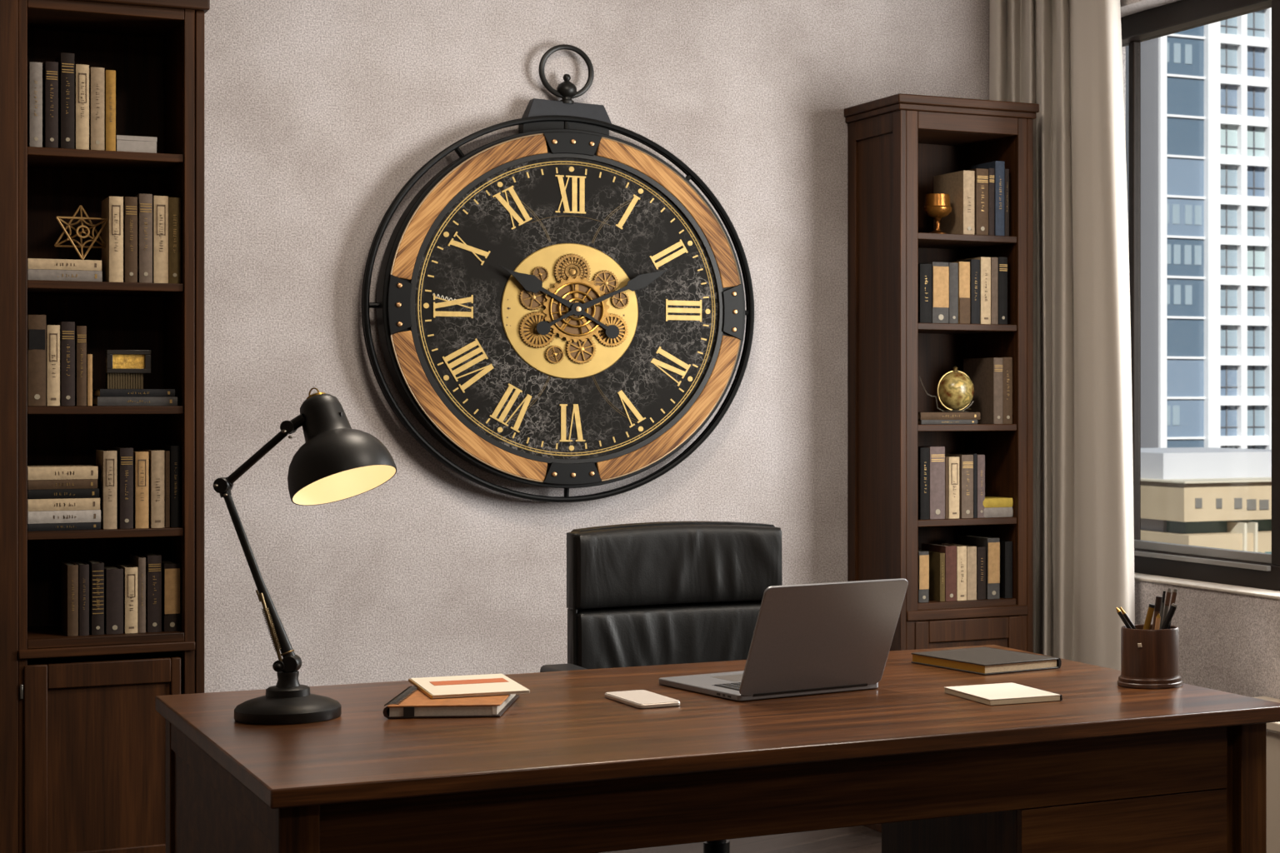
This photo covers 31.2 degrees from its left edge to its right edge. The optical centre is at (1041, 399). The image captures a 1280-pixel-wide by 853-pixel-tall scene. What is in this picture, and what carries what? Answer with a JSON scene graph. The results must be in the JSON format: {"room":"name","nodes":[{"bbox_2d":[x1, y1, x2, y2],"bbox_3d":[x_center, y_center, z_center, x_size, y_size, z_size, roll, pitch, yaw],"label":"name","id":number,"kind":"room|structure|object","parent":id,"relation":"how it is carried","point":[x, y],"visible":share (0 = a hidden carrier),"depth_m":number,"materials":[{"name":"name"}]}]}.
{"room":"office","nodes":[
{"label":"office","id":0,"kind":"room"},
{"bbox_2d":[204,0,989,693],"bbox_3d":[-2.186,-0.200,6.084,5.350,3.000,0.150,0,0,-29],"label":"wall","id":1,"kind":"structure","parent":0,"point":[318,113],"depth_m":6.30,"materials":[{"name":"paint"}]},
{"bbox_2d":[361,44,754,502],"bbox_3d":[-1.360,-0.365,6.380,1.148,1.320,0.142,0,0,-29],"label":"wall clock","id":2,"kind":"object","parent":1,"relation":"attached to","point":[559,305],"visible":1,"depth_m":6.33,"materials":[{"name":"black metal"}]},
{"bbox_2d":[600,825,881,852],"bbox_3d":[-0.304,1.340,2.582,5.500,0.080,8.100,0,0,-29],"label":"floor","id":3,"kind":"structure","parent":0,"point":[861,839],"depth_m":6.50,"materials":[{"name":"grey wood"}]},
{"bbox_2d":[0,0,209,852],"bbox_3d":[-2.423,0.114,5.637,0.537,2.372,0.393,0,0,-29],"label":"bookcase","id":4,"kind":"object","parent":3,"relation":"on","point":[82,733],"visible":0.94,"depth_m":5.56,"materials":[{"name":"brown wood"}]},
{"bbox_2d":[27,61,42,147],"bbox_3d":[-2.501,-0.722,5.514,0.028,0.209,0.164,0,0,-29],"label":"book","id":5,"kind":"object","parent":4,"relation":"on","point":[34,69],"visible":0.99,"depth_m":5.44,"materials":[{"name":"grey paper"}]},
{"bbox_2d":[27,315,45,405],"bbox_3d":[-2.499,-0.097,5.515,0.040,0.223,0.163,0,0,-29],"label":"book","id":6,"kind":"object","parent":4,"relation":"on","point":[36,323],"visible":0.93,"depth_m":5.44,"materials":[{"name":"brown paper"}]},
{"bbox_2d":[42,61,58,148],"bbox_3d":[-2.470,-0.724,5.532,0.028,0.213,0.164,0,0,-29],"label":"book","id":7,"kind":"object","parent":4,"relation":"on","point":[50,69],"visible":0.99,"depth_m":5.46,"materials":[{"name":"paper"}]},
{"bbox_2d":[45,325,59,405],"bbox_3d":[-2.466,-0.084,5.534,0.028,0.198,0.164,0,0,-29],"label":"book","id":8,"kind":"object","parent":4,"relation":"on","point":[52,332],"visible":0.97,"depth_m":5.46,"materials":[{"name":"beige paper"}]},
{"bbox_2d":[54,52,74,149],"bbox_3d":[-2.438,-0.736,5.549,0.031,0.237,0.164,0,0,-29],"label":"book","id":9,"kind":"object","parent":4,"relation":"on","point":[66,61],"visible":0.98,"depth_m":5.48,"materials":[{"name":"paper"}]},
{"bbox_2d":[27,522,100,531],"bbox_3d":[-2.445,0.313,5.546,0.165,0.018,0.163,0,0,-29],"label":"book","id":10,"kind":"object","parent":4,"relation":"on","point":[72,526],"visible":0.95,"depth_m":5.48,"materials":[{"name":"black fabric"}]},
{"bbox_2d":[27,510,100,524],"bbox_3d":[-2.445,0.288,5.546,0.165,0.030,0.164,0,0,-29],"label":"book","id":11,"kind":"object","parent":10,"relation":"on","point":[77,516],"visible":0.94,"depth_m":5.47,"materials":[{"name":"paper"}]},
{"bbox_2d":[27,498,99,511],"bbox_3d":[-2.445,0.258,5.545,0.163,0.029,0.164,0,0,-29],"label":"book","id":12,"kind":"object","parent":11,"relation":"on","point":[62,504],"visible":0.95,"depth_m":5.47,"materials":[{"name":"beige paper"}]},
{"bbox_2d":[27,488,99,499],"bbox_3d":[-2.446,0.232,5.545,0.161,0.023,0.163,0,0,-29],"label":"book","id":13,"kind":"object","parent":12,"relation":"on","point":[89,492],"visible":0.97,"depth_m":5.47,"materials":[{"name":"black paper"}]},
{"bbox_2d":[27,479,97,489],"bbox_3d":[-2.448,0.208,5.544,0.158,0.023,0.163,0,0,-29],"label":"book","id":14,"kind":"object","parent":13,"relation":"on","point":[70,483],"visible":0.94,"depth_m":5.47,"materials":[{"name":"brown paper"}]},
{"bbox_2d":[27,465,98,479],"bbox_3d":[-2.447,0.181,5.544,0.158,0.031,0.164,0,0,-29],"label":"book","id":15,"kind":"object","parent":14,"relation":"on","point":[58,472],"visible":0.97,"depth_m":5.48,"materials":[{"name":"beige paper"}]},
{"bbox_2d":[55,321,74,405],"bbox_3d":[-2.438,-0.089,5.550,0.031,0.207,0.164,0,0,-29],"label":"book","id":16,"kind":"object","parent":4,"relation":"on","point":[67,328],"visible":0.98,"depth_m":5.48,"materials":[{"name":"paper"}]},
{"bbox_2d":[27,269,102,281],"bbox_3d":[-2.443,-0.306,5.546,0.168,0.027,0.164,0,0,-29],"label":"book","id":17,"kind":"object","parent":4,"relation":"on","point":[32,274],"visible":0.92,"depth_m":5.48,"materials":[{"name":"grey paper"}]},
{"bbox_2d":[27,258,101,270],"bbox_3d":[-2.444,-0.333,5.546,0.167,0.026,0.164,0,0,-29],"label":"book","id":18,"kind":"object","parent":17,"relation":"on","point":[32,263],"visible":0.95,"depth_m":5.48,"materials":[{"name":"beige paper"}]},
{"bbox_2d":[54,205,107,259],"bbox_3d":[-2.395,-0.418,5.548,0.123,0.139,0.064,0,0,-29],"label":"star ornament","id":19,"kind":"object","parent":18,"relation":"on","point":[69,224],"visible":1,"depth_m":5.54,"materials":[{"name":"gold metal"}]},
{"bbox_2d":[60,560,78,636],"bbox_3d":[-2.433,0.496,5.565,0.024,0.175,0.164,0,0,-29],"label":"book","id":20,"kind":"object","parent":4,"relation":"on","point":[69,571],"visible":1,"depth_m":5.50,"materials":[{"name":"brown fabric"}]},
{"bbox_2d":[75,325,86,405],"bbox_3d":[-2.411,-0.084,5.565,0.022,0.198,0.163,0,0,-29],"label":"book","id":21,"kind":"object","parent":4,"relation":"on","point":[80,331],"visible":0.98,"depth_m":5.50,"materials":[{"name":"brown paper"}]},
{"bbox_2d":[72,560,89,635],"bbox_3d":[-2.410,0.496,5.578,0.022,0.175,0.163,0,0,-29],"label":"book","id":22,"kind":"object","parent":4,"relation":"on","point":[83,567],"visible":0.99,"depth_m":5.51,"materials":[{"name":"paper"}]},
{"bbox_2d":[74,64,89,149],"bbox_3d":[-2.409,-0.723,5.566,0.030,0.211,0.164,0,0,-29],"label":"book","id":23,"kind":"object","parent":4,"relation":"on","point":[81,71],"visible":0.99,"depth_m":5.50,"materials":[{"name":"beige paper"}]},
{"bbox_2d":[86,354,92,405],"bbox_3d":[-2.395,-0.049,5.575,0.011,0.128,0.161,0,0,-29],"label":"book","id":24,"kind":"object","parent":4,"relation":"on","point":[89,357],"visible":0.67,"depth_m":5.51,"materials":[{"name":"beige paper"}]},
{"bbox_2d":[84,559,104,634],"bbox_3d":[-2.383,0.495,5.593,0.028,0.178,0.164,0,0,-29],"label":"book","id":25,"kind":"object","parent":4,"relation":"on","point":[96,567],"visible":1,"depth_m":5.52,"materials":[{"name":"paper"}]},
{"bbox_2d":[89,67,104,150],"bbox_3d":[-2.379,-0.721,5.583,0.031,0.206,0.164,0,0,-29],"label":"book","id":26,"kind":"object","parent":4,"relation":"on","point":[96,74],"visible":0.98,"depth_m":5.51,"materials":[{"name":"beige paper"}]},
{"bbox_2d":[95,450,116,529],"bbox_3d":[-2.354,0.224,5.597,0.031,0.194,0.164,0,0,-29],"label":"book","id":27,"kind":"object","parent":4,"relation":"on","point":[106,461],"visible":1,"depth_m":5.53,"materials":[{"name":"beige paper"}]},
{"bbox_2d":[104,70,115,150],"bbox_3d":[-2.353,-0.719,5.598,0.022,0.202,0.163,0,0,-29],"label":"book","id":28,"kind":"object","parent":4,"relation":"on","point":[109,75],"visible":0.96,"depth_m":5.53,"materials":[{"name":"fabric"}]},
{"bbox_2d":[101,196,123,282],"bbox_3d":[-2.341,-0.400,5.604,0.032,0.213,0.164,0,0,-29],"label":"book","id":29,"kind":"object","parent":4,"relation":"on","point":[112,207],"visible":0.99,"depth_m":5.54,"materials":[{"name":"beige paper"}]},
{"bbox_2d":[104,565,123,634],"bbox_3d":[-2.349,0.503,5.612,0.039,0.162,0.163,0,0,-29],"label":"book","id":30,"kind":"object","parent":4,"relation":"on","point":[113,575],"visible":0.92,"depth_m":5.54,"materials":[{"name":"fabric"}]},
{"bbox_2d":[111,446,133,529],"bbox_3d":[-2.320,0.221,5.615,0.030,0.201,0.164,0,0,-29],"label":"book","id":31,"kind":"object","parent":4,"relation":"on","point":[125,455],"visible":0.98,"depth_m":5.55,"materials":[{"name":"paper"}]},
{"bbox_2d":[116,563,137,633],"bbox_3d":[-2.315,0.502,5.631,0.030,0.164,0.164,0,0,-29],"label":"book","id":32,"kind":"object","parent":4,"relation":"on","point":[130,572],"visible":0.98,"depth_m":5.56,"materials":[{"name":"beige fabric"}]},
{"bbox_2d":[123,196,137,282],"bbox_3d":[-2.311,-0.400,5.621,0.028,0.214,0.164,0,0,-29],"label":"book","id":33,"kind":"object","parent":4,"relation":"on","point":[130,203],"visible":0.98,"depth_m":5.55,"materials":[{"name":"paper"}]},
{"bbox_2d":[92,396,177,405],"bbox_3d":[-2.298,0.004,5.628,0.187,0.022,0.163,0,0,-29],"label":"book","id":34,"kind":"object","parent":4,"relation":"on","point":[97,401],"visible":0.98,"depth_m":5.56,"materials":[{"name":"paper"}]},
{"bbox_2d":[92,389,174,396],"bbox_3d":[-2.298,-0.017,5.628,0.175,0.019,0.163,0,0,-29],"label":"book","id":35,"kind":"object","parent":34,"relation":"on","point":[97,392],"visible":1,"depth_m":5.56,"materials":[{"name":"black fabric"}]},
{"bbox_2d":[105,350,150,389],"bbox_3d":[-2.300,-0.076,5.599,0.103,0.098,0.044,0,0,-29],"label":"framed plaque","id":36,"kind":"object","parent":35,"relation":"on","point":[125,369],"visible":1,"depth_m":5.58,"materials":[{"name":"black wood"}]},
{"bbox_2d":[115,135,156,153],"bbox_3d":[-2.286,-0.639,5.602,0.095,0.042,0.102,0,0,-29],"label":"book","id":37,"kind":"object","parent":4,"relation":"on","point":[123,143],"visible":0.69,"depth_m":5.56,"materials":[{"name":"grey paper"}]},
{"bbox_2d":[130,554,145,633],"bbox_3d":[-2.293,0.490,5.644,0.017,0.188,0.163,0,0,-29],"label":"book","id":38,"kind":"object","parent":4,"relation":"on","point":[138,561],"visible":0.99,"depth_m":5.58,"materials":[{"name":"beige paper"}]},
{"bbox_2d":[133,450,148,528],"bbox_3d":[-2.289,0.226,5.633,0.031,0.192,0.164,0,0,-29],"label":"book","id":39,"kind":"object","parent":4,"relation":"on","point":[140,457],"visible":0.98,"depth_m":5.56,"materials":[{"name":"beige paper"}]},
{"bbox_2d":[135,193,152,283],"bbox_3d":[-2.281,-0.404,5.637,0.031,0.223,0.164,0,0,-29],"label":"book","id":40,"kind":"object","parent":4,"relation":"on","point":[144,201],"visible":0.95,"depth_m":5.57,"materials":[{"name":"beige fabric"}]},
{"bbox_2d":[139,551,161,632],"bbox_3d":[-2.268,0.488,5.658,0.033,0.192,0.164,0,0,-29],"label":"book","id":41,"kind":"object","parent":4,"relation":"on","point":[153,561],"visible":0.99,"depth_m":5.59,"materials":[{"name":"paper"}]},
{"bbox_2d":[142,449,164,528],"bbox_3d":[-2.257,0.224,5.651,0.031,0.194,0.164,0,0,-29],"label":"book","id":42,"kind":"object","parent":4,"relation":"on","point":[156,457],"visible":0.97,"depth_m":5.58,"materials":[{"name":"beige paper"}]},
{"bbox_2d":[152,195,168,283],"bbox_3d":[-2.250,-0.403,5.655,0.034,0.220,0.164,0,0,-29],"label":"book","id":43,"kind":"object","parent":4,"relation":"on","point":[160,203],"visible":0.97,"depth_m":5.58,"materials":[{"name":"beige paper"}]},
{"bbox_2d":[163,450,169,527],"bbox_3d":[-2.237,0.225,5.663,0.010,0.193,0.162,0,0,-29],"label":"book","id":44,"kind":"object","parent":4,"relation":"on","point":[167,453],"visible":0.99,"depth_m":5.59,"materials":[{"name":"brown paper"}]},
{"bbox_2d":[161,560,179,631],"bbox_3d":[-2.231,0.499,5.678,0.038,0.170,0.163,0,0,-29],"label":"book","id":45,"kind":"object","parent":4,"relation":"on","point":[170,569],"visible":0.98,"depth_m":5.61,"materials":[{"name":"paper"}]},
{"bbox_2d":[161,445,179,527],"bbox_3d":[-2.220,0.219,5.672,0.022,0.206,0.163,0,0,-29],"label":"book","id":46,"kind":"object","parent":4,"relation":"on","point":[174,450],"visible":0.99,"depth_m":5.60,"materials":[{"name":"paper"}]},
{"bbox_2d":[168,197,180,283],"bbox_3d":[-2.222,-0.401,5.671,0.029,0.217,0.164,0,0,-29],"label":"book","id":47,"kind":"object","parent":4,"relation":"on","point":[174,203],"visible":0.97,"depth_m":5.60,"materials":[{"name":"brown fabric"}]},
{"bbox_2d":[540,521,782,852],"bbox_3d":[-0.743,0.795,5.047,0.700,1.008,0.662,0,0,-29],"label":"office chair","id":48,"kind":"object","parent":3,"relation":"on","point":[643,594],"visible":0.59,"depth_m":5.20,"materials":[{"name":"black leather"}]},
{"bbox_2d":[567,600,761,669],"bbox_3d":[-0.858,0.627,5.244,0.507,0.285,0.087,0,0,-29],"label":"cushion","id":49,"kind":"object","parent":48,"relation":"on","point":[603,634],"depth_m":5.19,"materials":[{"name":"black leather"}]},
{"bbox_2d":[566,524,782,609],"bbox_3d":[-0.858,0.389,5.243,0.509,0.186,0.088,0,0,-29],"label":"cushion","id":50,"kind":"object","parent":48,"relation":"on","point":[627,567],"depth_m":5.21,"materials":[{"name":"black leather"}]},
{"bbox_2d":[155,645,1279,852],"bbox_3d":[-0.597,0.925,4.068,1.767,0.750,1.143,0,0,-29],"label":"desk","id":51,"kind":"object","parent":3,"relation":"on","point":[1107,767],"visible":0.79,"depth_m":3.72,"materials":[{"name":"brown wood"}]},
{"bbox_2d":[213,387,396,724],"bbox_3d":[-1.274,0.264,3.847,0.309,0.571,0.182,0,0,0],"label":"desk lamp","id":52,"kind":"object","parent":51,"relation":"on","point":[336,462],"visible":1,"depth_m":3.83,"materials":[{"name":"black metal"}]},
{"bbox_2d":[382,685,519,719],"bbox_3d":[-1.051,0.537,3.975,0.198,0.025,0.271,0,0,-6],"label":"book","id":53,"kind":"object","parent":51,"relation":"on","point":[412,702],"visible":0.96,"depth_m":3.85,"materials":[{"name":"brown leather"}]},
{"bbox_2d":[408,674,529,699],"bbox_3d":[-1.050,0.523,4.070,0.173,0.006,0.264,0,0,-24],"label":"paper pad","id":54,"kind":"object","parent":53,"relation":"on","point":[489,684],"visible":1,"depth_m":4.04,"materials":[{"name":"beige paper"}]},
{"bbox_2d":[605,690,679,709],"bbox_3d":[-0.728,0.545,4.051,0.080,0.009,0.185,0,0,-31],"label":"smartphone","id":55,"kind":"object","parent":51,"relation":"on","point":[642,699],"visible":1,"depth_m":4.03,"materials":[{"name":"beige"}]},
{"bbox_2d":[658,578,908,701],"bbox_3d":[-0.495,0.441,4.221,0.308,0.216,0.416,0,0,-37],"label":"laptop","id":56,"kind":"object","parent":51,"relation":"on","point":[815,638],"visible":1,"depth_m":4.10,"materials":[{"name":"grey metal"}]},
{"bbox_2d":[910,646,1061,674],"bbox_3d":[-0.116,0.539,4.599,0.194,0.021,0.262,0,0,-37],"label":"notebook","id":57,"kind":"object","parent":51,"relation":"on","point":[982,661],"visible":1,"depth_m":4.54,"materials":[{"name":"grey fabric"}]},
{"bbox_2d":[944,682,1062,705],"bbox_3d":[-0.072,0.544,4.115,0.147,0.011,0.197,0,0,-27],"label":"notepad","id":58,"kind":"object","parent":51,"relation":"on","point":[1000,693],"visible":1,"depth_m":4.08,"materials":[{"name":"beige paper"}]},
{"bbox_2d":[1116,624,1183,689],"bbox_3d":[0.208,0.493,4.285,0.127,0.112,0.127,0,0,-29],"label":"pen cup","id":59,"kind":"object","parent":51,"relation":"on","point":[1149,658],"visible":0.96,"depth_m":4.24,"materials":[{"name":"brown wood"}]},
{"bbox_2d":[844,93,1039,833],"bbox_3d":[-0.310,0.199,6.823,0.474,2.202,0.395,0,0,-29],"label":"bookcase","id":60,"kind":"object","parent":3,"relation":"on","point":[897,143],"visible":0.63,"depth_m":6.75,"materials":[{"name":"brown wood"}]},
{"bbox_2d":[918,447,929,519],"bbox_3d":[-0.386,0.250,6.698,0.029,0.213,0.164,0,0,-29],"label":"book","id":61,"kind":"object","parent":60,"relation":"on","point":[923,452],"visible":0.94,"depth_m":6.63,"materials":[{"name":"black paper"}]},
{"bbox_2d":[918,550,929,602],"bbox_3d":[-0.390,0.528,6.696,0.033,0.151,0.163,0,0,-29],"label":"book","id":62,"kind":"object","parent":60,"relation":"on","point":[923,557],"visible":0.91,"depth_m":6.62,"materials":[{"name":"paper"}]},
{"bbox_2d":[918,264,931,323],"bbox_3d":[-0.383,-0.317,6.700,0.039,0.176,0.164,0,0,-29],"label":"book","id":63,"kind":"object","parent":60,"relation":"on","point":[924,270],"visible":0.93,"depth_m":6.63,"materials":[{"name":"black paper"}]},
{"bbox_2d":[918,445,944,519],"bbox_3d":[-0.350,0.248,6.718,0.050,0.216,0.163,0,0,-29],"label":"book","id":64,"kind":"object","parent":60,"relation":"on","point":[937,454],"visible":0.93,"depth_m":6.65,"materials":[{"name":"paper"}]},
{"bbox_2d":[919,550,944,601],"bbox_3d":[-0.340,0.531,6.736,0.016,0.145,0.182,0,0,-29],"label":"book","id":65,"kind":"object","parent":60,"relation":"on","point":[937,560],"visible":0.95,"depth_m":6.67,"materials":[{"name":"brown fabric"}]},
{"bbox_2d":[918,261,949,323],"bbox_3d":[-0.341,-0.321,6.724,0.054,0.183,0.163,0,0,-29],"label":"book","id":66,"kind":"object","parent":60,"relation":"on","point":[940,271],"visible":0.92,"depth_m":6.65,"materials":[{"name":"paper"}]},
{"bbox_2d":[923,193,951,233],"bbox_3d":[-0.314,-0.558,6.700,0.088,0.122,0.088,0,0,-29],"label":"goblet","id":67,"kind":"object","parent":60,"relation":"on","point":[937,206],"visible":0.91,"depth_m":6.67,"materials":[{"name":"gold metal"}]},
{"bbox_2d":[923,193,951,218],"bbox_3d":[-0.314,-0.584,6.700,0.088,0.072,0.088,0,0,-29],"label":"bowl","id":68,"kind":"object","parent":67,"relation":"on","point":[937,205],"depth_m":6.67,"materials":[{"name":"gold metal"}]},
{"bbox_2d":[921,543,956,601],"bbox_3d":[-0.310,0.521,6.741,0.037,0.165,0.163,0,0,-29],"label":"book","id":69,"kind":"object","parent":60,"relation":"on","point":[950,552],"visible":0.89,"depth_m":6.67,"materials":[{"name":"red paper"}]},
{"bbox_2d":[918,420,977,424],"bbox_3d":[-0.315,0.067,6.739,0.189,0.013,0.162,0,0,-29],"label":"book","id":70,"kind":"object","parent":60,"relation":"on","point":[920,422],"visible":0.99,"depth_m":6.67,"materials":[{"name":"paper"}]},
{"bbox_2d":[918,412,979,419],"bbox_3d":[-0.312,0.049,6.740,0.200,0.022,0.163,0,0,-29],"label":"book","id":71,"kind":"object","parent":70,"relation":"on","point":[922,416],"visible":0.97,"depth_m":6.67,"materials":[{"name":"paper"}]},
{"bbox_2d":[936,365,974,412],"bbox_3d":[-0.261,-0.032,6.742,0.114,0.141,0.114,0,0,-1],"label":"desk globe","id":72,"kind":"object","parent":71,"relation":"on","point":[955,389],"visible":1,"depth_m":6.71,"materials":[{"name":"gold metal"}]},
{"bbox_2d":[945,456,959,519],"bbox_3d":[-0.301,0.264,6.746,0.034,0.185,0.164,0,0,-29],"label":"book","id":73,"kind":"object","parent":60,"relation":"on","point":[953,462],"visible":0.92,"depth_m":6.67,"materials":[{"name":"beige paper"}]},
{"bbox_2d":[948,262,958,323],"bbox_3d":[-0.302,-0.320,6.745,0.029,0.182,0.163,0,0,-29],"label":"book","id":74,"kind":"object","parent":60,"relation":"on","point":[953,267],"visible":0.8,"depth_m":6.67,"materials":[{"name":"paper"}]},
{"bbox_2d":[933,170,974,234],"bbox_3d":[-0.267,-0.594,6.788,0.038,0.193,0.204,0,0,-29],"label":"book","id":75,"kind":"object","parent":60,"relation":"on","point":[959,185],"visible":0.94,"depth_m":6.72,"materials":[{"name":"beige paper"}]},
{"bbox_2d":[941,543,966,600],"bbox_3d":[-0.278,0.522,6.759,0.032,0.163,0.164,0,0,-29],"label":"book","id":76,"kind":"object","parent":60,"relation":"on","point":[961,550],"visible":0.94,"depth_m":6.69,"materials":[{"name":"beige paper"}]},
{"bbox_2d":[945,454,973,518],"bbox_3d":[-0.262,0.261,6.768,0.039,0.190,0.164,0,0,-29],"label":"book","id":77,"kind":"object","parent":60,"relation":"on","point":[966,462],"visible":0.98,"depth_m":6.70,"materials":[{"name":"beige fabric"}]},
{"bbox_2d":[955,261,969,324],"bbox_3d":[-0.270,-0.322,6.763,0.036,0.187,0.163,0,0,-29],"label":"book","id":78,"kind":"object","parent":60,"relation":"on","point":[963,267],"visible":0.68,"depth_m":6.69,"materials":[{"name":"beige paper"}]},
{"bbox_2d":[950,452,976,518],"bbox_3d":[-0.239,0.260,6.782,0.011,0.194,0.161,0,0,-29],"label":"book","id":79,"kind":"object","parent":60,"relation":"on","point":[974,455],"visible":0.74,"depth_m":6.71,"materials":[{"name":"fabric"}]},
{"bbox_2d":[951,544,976,599],"bbox_3d":[-0.249,0.523,6.776,0.032,0.161,0.163,0,0,-29],"label":"book","id":80,"kind":"object","parent":60,"relation":"on","point":[971,551],"visible":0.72,"depth_m":6.71,"materials":[{"name":"beige fabric"}]},
{"bbox_2d":[949,259,979,324],"bbox_3d":[-0.238,-0.326,6.781,0.029,0.195,0.164,0,0,-29],"label":"book","id":81,"kind":"object","parent":60,"relation":"on","point":[974,263],"visible":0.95,"depth_m":6.71,"materials":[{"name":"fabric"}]},
{"bbox_2d":[960,544,985,599],"bbox_3d":[-0.220,0.524,6.792,0.028,0.158,0.164,0,0,-29],"label":"book","id":82,"kind":"object","parent":60,"relation":"on","point":[981,551],"visible":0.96,"depth_m":6.72,"materials":[{"name":"paper"}]},
{"bbox_2d":[956,257,990,324],"bbox_3d":[-0.207,-0.330,6.798,0.034,0.203,0.164,0,0,-29],"label":"book","id":83,"kind":"object","parent":60,"relation":"on","point":[985,262],"visible":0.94,"depth_m":6.73,"materials":[{"name":"beige paper"}]},
{"bbox_2d":[966,168,988,234],"bbox_3d":[-0.218,-0.598,6.793,0.041,0.201,0.164,0,0,-29],"label":"book","id":84,"kind":"object","parent":60,"relation":"on","point":[981,176],"visible":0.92,"depth_m":6.72,"materials":[{"name":"brown paper"}]},
{"bbox_2d":[957,535,999,599],"bbox_3d":[-0.194,0.512,6.829,0.041,0.184,0.203,0,0,-29],"label":"book","id":85,"kind":"object","parent":60,"relation":"on","point":[992,544],"visible":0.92,"depth_m":6.74,"materials":[{"name":"paper"}]},
{"bbox_2d":[976,455,984,518],"bbox_3d":[-0.221,0.262,6.791,0.025,0.190,0.164,0,0,-29],"label":"book","id":86,"kind":"object","parent":60,"relation":"on","point":[980,458],"visible":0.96,"depth_m":6.72,"materials":[{"name":"paper"}]},
{"bbox_2d":[963,357,1002,424],"bbox_3d":[-0.180,-0.027,6.837,0.031,0.201,0.203,0,0,-29],"label":"book","id":87,"kind":"object","parent":60,"relation":"on","point":[985,374],"visible":0.94,"depth_m":6.78,"materials":[{"name":"beige fabric"}]},
{"bbox_2d":[970,160,1004,235],"bbox_3d":[-0.165,-0.611,6.822,0.031,0.228,0.164,0,0,-29],"label":"book","id":88,"kind":"object","parent":60,"relation":"on","point":[998,166],"visible":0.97,"depth_m":6.75,"materials":[{"name":"blue fabric"}]},
{"bbox_2d":[985,168,994,235],"bbox_3d":[-0.190,-0.600,6.809,0.019,0.204,0.162,0,0,-29],"label":"book","id":89,"kind":"object","parent":60,"relation":"on","point":[991,171],"visible":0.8,"depth_m":6.74,"materials":[{"name":"fabric"}]},
{"bbox_2d":[990,257,997,324],"bbox_3d":[-0.181,-0.331,6.814,0.022,0.203,0.163,0,0,-29],"label":"book","id":90,"kind":"object","parent":60,"relation":"on","point":[993,260],"visible":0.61,"depth_m":6.74,"materials":[{"name":"grey paper"}]},
{"bbox_2d":[983,507,1013,517],"bbox_3d":[-0.161,0.342,6.802,0.101,0.030,0.123,0,0,-29],"label":"book","id":91,"kind":"object","parent":60,"relation":"on","point":[987,512],"visible":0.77,"depth_m":6.75,"materials":[{"name":"grey paper"}]},
{"bbox_2d":[983,496,1013,507],"bbox_3d":[-0.162,0.313,6.801,0.104,0.027,0.123,0,0,-29],"label":"book","id":92,"kind":"object","parent":91,"relation":"on","point":[989,502],"visible":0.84,"depth_m":6.75,"materials":[{"name":"yellow paper"}]},
{"bbox_2d":[987,357,1012,424],"bbox_3d":[-0.141,-0.028,6.835,0.033,0.203,0.164,0,0,-29],"label":"book","id":93,"kind":"object","parent":60,"relation":"on","point":[1007,362],"visible":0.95,"depth_m":6.76,"materials":[{"name":"brown paper"}]},
{"bbox_2d":[997,256,1007,324],"bbox_3d":[-0.156,-0.332,6.828,0.030,0.205,0.163,0,0,-29],"label":"book","id":94,"kind":"object","parent":60,"relation":"on","point":[1002,262],"visible":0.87,"depth_m":6.76,"materials":[{"name":"black paper"}]},
{"bbox_2d":[999,540,1012,598],"bbox_3d":[-0.148,0.517,6.855,0.025,0.172,0.203,0,0,-29],"label":"book","id":95,"kind":"object","parent":60,"relation":"on","point":[1006,547],"visible":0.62,"depth_m":6.77,"materials":[{"name":"black fabric"}]},
{"bbox_2d":[1004,169,1009,235],"bbox_3d":[-0.144,-0.600,6.835,0.014,0.205,0.162,0,0,-29],"label":"book","id":96,"kind":"object","parent":60,"relation":"on","point":[1006,171],"visible":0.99,"depth_m":6.76,"materials":[{"name":"paper"}]},
{"bbox_2d":[1253,696,1279,852],"bbox_3d":[0.906,1.048,5.155,0.262,0.505,1.720,0,0,-29],"label":"base cabinet","id":97,"kind":"object","parent":3,"relation":"on","point":[1272,728],"visible":0.14,"depth_m":5.51,"materials":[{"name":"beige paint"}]},
{"bbox_2d":[1120,0,1279,699],"bbox_3d":[1.962,-0.200,3.856,0.300,3.000,7.800,0,0,-29],"label":"wall","id":98,"kind":"structure","parent":0,"point":[1229,642],"depth_m":6.16,"materials":[{"name":"paint"}]},
{"bbox_2d":[989,0,1134,670],"bbox_3d":[0.063,-0.172,6.784,0.104,2.915,0.774,0,0,-29],"label":"curtain","id":99,"kind":"object","parent":98,"relation":"hanging from","point":[1064,57],"visible":0.47,"depth_m":6.68,"materials":[{"name":"beige fabric"}]},
{"bbox_2d":[1120,0,1279,599],"bbox_3d":[0.943,-0.320,5.531,0.176,1.701,3.520,0,0,-29],"label":"window","id":100,"kind":"structure","parent":98,"relation":"in","point":[1236,572],"depth_m":6.44,"materials":[{"name":"brown metal"}]},
{"label":"outside","id":101,"kind":"structure","parent":0,"visible":0},
{"bbox_2d":[1125,7,1271,449],"bbox_3d":[7.597,7.408,178.687,30.973,107.784,25.900,0,0,-29],"label":"office tower","id":102,"kind":"structure","parent":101,"point":[1206,90],"depth_m":167.43,"materials":[{"name":"grey concrete"}]},
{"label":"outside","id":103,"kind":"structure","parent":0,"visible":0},
{"bbox_2d":[1140,447,1271,554],"bbox_3d":[8.408,32.041,122.648,11.743,58.517,16.400,0,0,-29],"label":"building","id":104,"kind":"structure","parent":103,"point":[1215,497],"depth_m":115.30,"materials":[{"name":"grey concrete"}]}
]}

